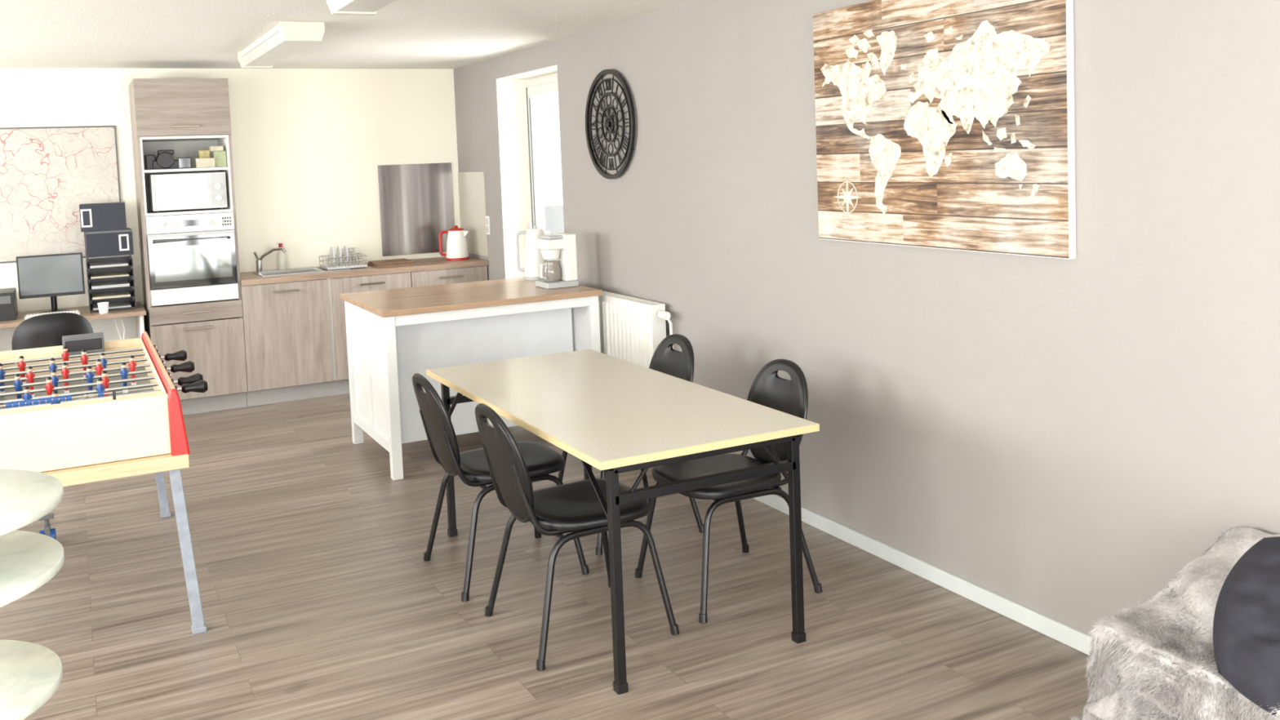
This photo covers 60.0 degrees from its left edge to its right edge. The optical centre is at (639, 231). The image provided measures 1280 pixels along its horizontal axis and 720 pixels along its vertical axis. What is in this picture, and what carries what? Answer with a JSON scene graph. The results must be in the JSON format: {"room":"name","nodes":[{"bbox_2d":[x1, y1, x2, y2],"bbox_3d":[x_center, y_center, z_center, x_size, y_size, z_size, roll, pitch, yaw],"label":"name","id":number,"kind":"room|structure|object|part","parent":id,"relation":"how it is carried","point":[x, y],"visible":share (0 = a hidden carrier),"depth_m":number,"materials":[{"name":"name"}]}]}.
{"room":"break room","nodes":[
{"label":"break room","id":0,"kind":"room"},
{"bbox_2d":[0,67,460,331],"bbox_3d":[-3.700,0.050,7.960,5.850,2.406,0.200,-4,4,-27],"label":"wall","id":1,"kind":"structure","parent":0,"point":[308,145],"depth_m":8.38,"materials":[{"name":"beige paint"}]},
{"bbox_2d":[0,125,120,263],"bbox_3d":[-4.108,-0.256,7.614,0.970,0.915,0.011,-4,4,-27],"label":"map poster","id":2,"kind":"object","parent":1,"relation":"attached to","point":[46,172],"visible":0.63,"depth_m":7.64,"materials":[{"name":"white paper"}]},
{"bbox_2d":[377,162,454,256],"bbox_3d":[-1.775,-0.177,8.825,0.595,0.715,0.011,-4,4,-27],"label":"backsplash","id":3,"kind":"structure","parent":1,"relation":"attached to","point":[416,200],"depth_m":8.81,"materials":[{"name":"silver metal"}]},
{"bbox_2d":[0,0,696,69],"bbox_3d":[-1.301,-0.972,3.146,5.850,0.100,10.860,-4,4,-27],"label":"ceiling","id":4,"kind":"structure","parent":0,"point":[438,34],"depth_m":6.01,"materials":[{"name":"paint"}]},
{"bbox_2d":[237,21,324,67],"bbox_3d":[-2.101,-1.063,6.412,0.220,0.097,1.600,-4,4,-27],"label":"ceiling light","id":5,"kind":"object","parent":4,"relation":"attached to","point":[286,38],"depth_m":6.02,"materials":[{"name":"white plastic"}]},
{"bbox_2d":[326,0,395,15],"bbox_3d":[-0.886,-0.953,4.105,0.220,0.097,1.580,-4,4,-27],"label":"ceiling light","id":6,"kind":"object","parent":4,"relation":"attached to","point":[360,7],"depth_m":4.67,"materials":[{"name":"white plastic"}]},
{"bbox_2d":[0,393,1091,719],"bbox_3d":[-1.206,1.526,3.315,5.850,0.100,10.860,-4,4,-27],"label":"floor","id":7,"kind":"structure","parent":0,"point":[321,600],"depth_m":4.05,"materials":[{"name":"wood"}]},
{"bbox_2d":[0,469,64,719],"bbox_3d":[-1.607,1.079,2.443,0.656,0.940,0.656,-4,4,-27],"label":"shelf","id":8,"kind":"object","parent":7,"relation":"on","point":[31,673],"visible":1,"depth_m":2.50,"materials":[{"name":"stone"}]},
{"bbox_2d":[39,513,56,539],"bbox_3d":[-2.683,1.354,5.016,0.068,0.126,0.079,-4,4,-27],"label":"caster wheel","id":9,"kind":"object","parent":7,"relation":"on","point":[47,531],"visible":0.59,"depth_m":5.00,"materials":[{"name":"blue plastic"}]},
{"bbox_2d":[11,312,93,350],"bbox_3d":[-3.431,0.900,6.467,0.589,0.888,0.565,-5,5,-36],"label":"office chair","id":10,"kind":"object","parent":7,"relation":"on","point":[45,330],"visible":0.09,"depth_m":6.23,"materials":[{"name":"black plastic"}]},
{"bbox_2d":[0,301,146,351],"bbox_3d":[-4.070,0.939,7.316,1.490,0.750,0.640,-4,4,-27],"label":"desk","id":11,"kind":"object","parent":7,"relation":"on","point":[133,319],"visible":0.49,"depth_m":7.52,"materials":[{"name":"brown wood"}]},
{"bbox_2d":[0,287,17,321],"bbox_3d":[-4.248,0.486,7.204,0.330,0.180,0.355,-4,4,-27],"label":"printer","id":12,"kind":"object","parent":11,"relation":"on","point":[8,300],"visible":1,"depth_m":7.11,"materials":[{"name":"black plastic"}]},
{"bbox_2d":[16,252,84,313],"bbox_3d":[-3.937,0.353,7.412,0.390,0.395,0.200,-4,4,-27],"label":"computer monitor","id":13,"kind":"object","parent":11,"relation":"on","point":[54,275],"visible":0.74,"depth_m":7.38,"materials":[{"name":"black plastic"}]},
{"bbox_2d":[24,310,79,319],"bbox_3d":[-3.849,0.547,7.259,0.320,0.022,0.130,-4,4,-27],"label":"keyboard","id":14,"kind":"object","parent":11,"relation":"on","point":[77,312],"visible":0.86,"depth_m":7.25,"materials":[{"name":"grey plastic"}]},
{"bbox_2d":[97,302,108,313],"bbox_3d":[-3.545,0.507,7.318,0.068,0.070,0.068,-4,4,-27],"label":"mug","id":15,"kind":"object","parent":11,"relation":"on","point":[103,307],"visible":1,"depth_m":7.30,"materials":[{"name":"white ceramic"}]},
{"bbox_2d":[85,254,136,312],"bbox_3d":[-3.607,0.348,7.549,0.280,0.361,0.320,-4,4,-27],"label":"trays","id":16,"kind":"object","parent":11,"relation":"on","point":[110,280],"visible":1,"depth_m":7.55,"materials":[{"name":"black plastic"}]},
{"bbox_2d":[79,201,133,257],"bbox_3d":[-3.625,-0.014,7.521,0.308,0.351,0.291,-4,4,-27],"label":"file box","id":17,"kind":"object","parent":16,"relation":"on","point":[104,225],"visible":1,"depth_m":7.40,"materials":[{"name":"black cardboard"}]},
{"bbox_2d":[113,317,125,339],"bbox_3d":[-3.606,0.927,7.393,0.357,0.717,0.152,-3,4,-8],"label":"power cable","id":18,"kind":"object","parent":11,"relation":"hanging from","point":[122,320],"visible":0.25,"depth_m":7.44,"materials":[{"name":"white paint"}]},
{"bbox_2d":[0,331,208,634],"bbox_3d":[-2.352,0.981,4.454,1.075,0.920,1.670,-4,4,-27],"label":"foosball table","id":19,"kind":"object","parent":7,"relation":"on","point":[87,408],"visible":1,"depth_m":3.90,"materials":[{"name":"beige laminate"}]},
{"bbox_2d":[128,78,247,415],"bbox_3d":[-3.164,0.104,7.759,0.590,2.285,0.647,-4,4,-27],"label":"tall cabinet","id":20,"kind":"object","parent":7,"relation":"on","point":[186,117],"visible":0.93,"depth_m":7.54,"materials":[{"name":"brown wood"}]},
{"bbox_2d":[144,149,191,169],"bbox_3d":[-3.219,-0.488,7.552,0.280,0.130,0.160,-4,4,-27],"label":"canisters","id":21,"kind":"object","parent":20,"relation":"in","point":[164,160],"visible":0.98,"depth_m":7.48,"materials":[{"name":"black plastic"}]},
{"bbox_2d":[147,172,227,213],"bbox_3d":[-3.131,-0.271,7.662,0.470,0.255,0.384,-4,4,-27],"label":"microwave oven","id":22,"kind":"object","parent":20,"relation":"in","point":[169,192],"visible":1,"depth_m":7.50,"materials":[{"name":"white paint"}]},
{"bbox_2d":[145,211,238,306],"bbox_3d":[-3.090,0.179,7.624,0.550,0.597,0.367,-4,4,-27],"label":"built-in oven","id":23,"kind":"object","parent":20,"relation":"in","point":[192,257],"visible":0.99,"depth_m":7.50,"materials":[{"name":"white paint"}]},
{"bbox_2d":[195,146,226,168],"bbox_3d":[-2.973,-0.512,7.655,0.195,0.145,0.160,-4,4,-27],"label":"packets","id":24,"kind":"object","parent":20,"relation":"in","point":[219,159],"visible":0.97,"depth_m":7.61},
{"bbox_2d":[240,265,487,406],"bbox_3d":[-2.077,0.737,8.352,1.794,0.860,0.647,-4,4,-27],"label":"kitchen cabinet","id":25,"kind":"object","parent":7,"relation":"on","point":[295,338],"visible":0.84,"depth_m":7.87,"materials":[{"name":"brown wood"}]},
{"bbox_2d":[275,242,286,270],"bbox_3d":[-2.692,0.186,8.308,0.065,0.211,0.064,-4,4,-27],"label":"soap bottle","id":26,"kind":"object","parent":25,"relation":"on","point":[281,256],"visible":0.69,"depth_m":8.29,"materials":[{"name":"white plastic"}]},
{"bbox_2d":[319,244,367,270],"bbox_3d":[-2.221,0.187,8.281,0.296,0.163,0.286,-4,4,-27],"label":"dish rack","id":27,"kind":"object","parent":25,"relation":"on","point":[357,264],"visible":1,"depth_m":8.21,"materials":[{"name":"grey plastic"}]},
{"bbox_2d":[340,247,355,262],"bbox_3d":[-2.261,0.193,8.536,0.130,0.120,0.060,-5,5,-35],"label":"glasses","id":28,"kind":"object","parent":27,"relation":"in","point":[351,250],"visible":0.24,"depth_m":8.53,"materials":[{"name":"clear glass"}]},
{"bbox_2d":[240,256,488,285],"bbox_3d":[-2.099,0.287,8.330,1.794,0.038,0.627,-4,4,-27],"label":"countertop","id":29,"kind":"structure","parent":25,"relation":"on","point":[246,278],"depth_m":8.09,"materials":[{"name":"brown wood"}]},
{"bbox_2d":[253,247,286,271],"bbox_3d":[-2.730,0.209,8.176,0.224,0.174,0.143,-4,4,-27],"label":"kitchen faucet","id":30,"kind":"object","parent":29,"relation":"on","point":[259,262],"depth_m":8.17,"materials":[{"name":"silver metal"}]},
{"bbox_2d":[253,266,350,276],"bbox_3d":[-2.490,0.310,8.153,0.620,0.042,0.410,-4,4,-27],"label":"sink","id":31,"kind":"object","parent":29,"relation":"in","point":[311,269],"depth_m":8.22,"materials":[{"name":"silver metal"}]},
{"bbox_2d":[366,258,416,267],"bbox_3d":[-1.884,0.240,8.390,0.300,0.030,0.320,-4,4,-27],"label":"cutting board","id":32,"kind":"object","parent":25,"relation":"on","point":[397,262],"visible":1,"depth_m":8.29,"materials":[{"name":"brown wood"}]},
{"bbox_2d":[438,225,469,261],"bbox_3d":[-1.432,0.090,8.594,0.200,0.268,0.181,-5,5,-35],"label":"electric kettle","id":33,"kind":"object","parent":25,"relation":"on","point":[456,242],"visible":1,"depth_m":8.54,"materials":[{"name":"white paint"}]},
{"bbox_2d":[339,277,602,479],"bbox_3d":[-0.987,0.802,6.481,1.260,0.900,1.000,-4,4,-27],"label":"kitchen island","id":34,"kind":"object","parent":7,"relation":"on","point":[393,335],"visible":0.73,"depth_m":6.22,"materials":[{"name":"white wood"}]},
{"bbox_2d":[339,277,602,317],"bbox_3d":[-1.003,0.369,6.452,1.260,0.032,1.000,-4,4,-27],"label":"island countertop","id":35,"kind":"structure","parent":34,"relation":"on","point":[489,293],"depth_m":6.25,"materials":[{"name":"brown wood"}]},
{"bbox_2d":[515,225,550,279],"bbox_3d":[-0.664,0.133,7.009,0.186,0.338,0.168,-5,5,-35],"label":"thermos jug","id":36,"kind":"object","parent":35,"relation":"on","point":[533,255],"visible":0.88,"depth_m":6.96,"materials":[{"name":"white paint"}]},
{"bbox_2d":[535,232,578,288],"bbox_3d":[-0.507,0.173,6.530,0.222,0.310,0.200,-4,4,-27],"label":"coffee maker","id":37,"kind":"object","parent":35,"relation":"on","point":[562,272],"visible":1,"depth_m":6.48,"materials":[{"name":"grey plastic"}]},
{"bbox_3d":[-1.038,0.761,6.587,1.120,0.730,0.640,-4,4,-27],"label":"panel","id":38,"kind":"part","parent":34,"relation":"part of","materials":[{"name":"white paint"}]},
{"bbox_2d":[412,373,589,601],"bbox_3d":[-0.596,0.957,4.482,0.588,0.836,0.531,-4,4,-27],"label":"dining chair","id":39,"kind":"object","parent":7,"relation":"on","point":[471,466],"visible":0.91,"depth_m":4.35,"materials":[{"name":"black metal"}]},
{"bbox_3d":[-0.548,0.935,4.505,0.426,0.044,0.442,-4,4,-27],"label":"seat","id":40,"kind":"part","parent":39,"relation":"part of","materials":[{"name":"black plastic"}]},
{"bbox_2d":[475,403,679,671],"bbox_3d":[-0.257,0.984,3.892,0.588,0.836,0.531,-4,4,-27],"label":"dining chair","id":41,"kind":"object","parent":7,"relation":"on","point":[558,510],"visible":0.95,"depth_m":3.77,"materials":[{"name":"black metal"}]},
{"bbox_3d":[-0.209,0.962,3.916,0.426,0.044,0.442,-4,4,-27],"label":"seat","id":42,"kind":"part","parent":41,"relation":"part of","materials":[{"name":"black leather"}]},
{"bbox_2d":[426,349,819,694],"bbox_3d":[-0.163,0.995,4.304,0.800,0.745,1.805,-4,4,-27],"label":"dining table","id":43,"kind":"object","parent":7,"relation":"on","point":[615,415],"visible":0.94,"depth_m":3.77,"materials":[{"name":"laminate"}]},
{"bbox_2d":[556,333,703,555],"bbox_3d":[-0.053,0.905,4.940,0.588,0.836,0.531,-4,4,-27],"label":"dining chair","id":44,"kind":"object","parent":7,"relation":"on","point":[667,360],"visible":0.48,"depth_m":5.00,"materials":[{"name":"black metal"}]},
{"bbox_3d":[-0.069,0.992,4.936,0.544,0.666,0.531,-4,4,-27],"label":"frame","id":45,"kind":"part","parent":44,"relation":"part of","materials":[{"name":"black metal"}]},
{"bbox_2d":[634,359,822,623],"bbox_3d":[0.341,0.938,4.233,0.588,0.836,0.531,-4,4,-27],"label":"dining chair","id":46,"kind":"object","parent":7,"relation":"on","point":[768,389],"visible":0.64,"depth_m":4.23,"materials":[{"name":"black metal"}]},
{"bbox_3d":[0.292,0.923,4.207,0.426,0.044,0.442,-4,4,-27],"label":"seat","id":47,"kind":"part","parent":46,"relation":"part of","materials":[{"name":"black leather"}]},
{"bbox_3d":[0.325,1.025,4.229,0.544,0.666,0.531,-4,4,-27],"label":"frame","id":48,"kind":"part","parent":46,"relation":"part of","materials":[{"name":"black metal"}]},
{"bbox_3d":[1.643,1.182,2.523,0.510,0.475,0.970,-4,4,-27],"label":"armchair","id":49,"kind":"object","parent":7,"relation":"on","visible":0},
{"bbox_2d":[1069,526,1279,719],"bbox_3d":[1.510,1.049,2.692,0.616,0.478,0.734,-4,4,-27],"label":"throw blanket","id":50,"kind":"object","parent":49,"relation":"on","point":[1161,647],"visible":0.8,"depth_m":2.77,"materials":[{"name":"grey fur"}]},
{"bbox_2d":[1213,536,1279,715],"bbox_3d":[1.568,0.919,2.488,0.476,0.345,0.418,1,5,40],"label":"throw cushion","id":51,"kind":"object","parent":49,"relation":"on","point":[1246,620],"visible":1,"depth_m":2.51,"materials":[{"name":"grey fabric"}]},
{"bbox_2d":[453,0,1279,636],"bbox_3d":[1.077,0.107,4.427,0.300,2.406,10.460,-4,4,-27],"label":"wall","id":52,"kind":"structure","parent":0,"point":[1058,438],"depth_m":3.84,"materials":[{"name":"beige paint"}]},
{"bbox_2d":[457,172,488,256],"bbox_3d":[-1.315,-0.142,8.710,0.007,0.645,0.618,-4,4,-27],"label":"backsplash","id":53,"kind":"structure","parent":52,"relation":"attached to","point":[472,194],"depth_m":8.67,"materials":[{"name":"beige paint"}]},
{"bbox_2d":[485,216,490,234],"bbox_3d":[-1.155,-0.044,8.404,0.013,0.140,0.060,-4,4,-27],"label":"power socket","id":54,"kind":"object","parent":52,"relation":"attached to","point":[487,218],"visible":1,"depth_m":8.38,"materials":[{"name":"white paint"}]},
{"bbox_2d":[496,65,557,279],"bbox_3d":[-0.612,0.027,7.708,0.296,2.251,1.142,-4,4,-27],"label":"trim","id":55,"kind":"structure","parent":52,"relation":"attached to","point":[511,101],"depth_m":8.15,"materials":[{"name":"beige paint"}]},
{"bbox_2d":[525,87,535,229],"bbox_3d":[-0.791,0.000,8.141,0.056,2.100,0.056,-4,4,-27],"label":"frame bar","id":56,"kind":"object","parent":52,"relation":"attached to","point":[530,223],"visible":0.32,"depth_m":8.11,"materials":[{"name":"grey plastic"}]},
{"bbox_2d":[524,72,558,230],"bbox_3d":[-0.525,0.024,7.753,0.080,2.244,1.128,-4,4,-27],"label":"frame","id":57,"kind":"object","parent":52,"relation":"attached to","point":[544,85],"visible":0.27,"depth_m":8.09,"materials":[{"name":"white plastic"}]},
{"bbox_2d":[585,69,635,178],"bbox_3d":[-0.173,-0.615,6.388,0.034,0.630,0.630,-4,4,-27],"label":"clock","id":58,"kind":"object","parent":52,"relation":"attached to","point":[628,99],"visible":1,"depth_m":6.38,"materials":[{"name":"black metal"}]},
{"bbox_2d":[598,290,673,368],"bbox_3d":[-0.117,0.795,6.380,0.126,0.860,1.244,-4,4,-27],"label":"radiator","id":59,"kind":"object","parent":52,"relation":"attached to","point":[632,329],"visible":0.42,"depth_m":6.08,"materials":[{"name":"metal"}]},
{"bbox_2d":[752,494,1093,655],"bbox_3d":[1.466,1.330,3.498,0.014,0.062,8.350,-4,4,-27],"label":"baseboard","id":60,"kind":"structure","parent":52,"relation":"attached to","point":[1073,637],"depth_m":4.11,"materials":[{"name":"white wood"}]},
{"bbox_2d":[813,0,1075,258],"bbox_3d":[1.044,-0.406,4.043,0.039,0.935,1.310,-4,4,-27],"label":"canvas","id":61,"kind":"object","parent":52,"relation":"attached to","point":[940,124],"visible":1,"depth_m":3.92,"materials":[{"name":"paint"}]},
{"label":"outside","id":62,"kind":"structure","parent":0,"visible":0},
{"bbox_2d":[543,204,564,260],"bbox_3d":[0.279,1.498,5.850,60.000,0.200,70.000,-4,4,-27],"label":"ground","id":63,"kind":"structure","parent":62,"point":[553,215],"depth_m":33.35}
]}

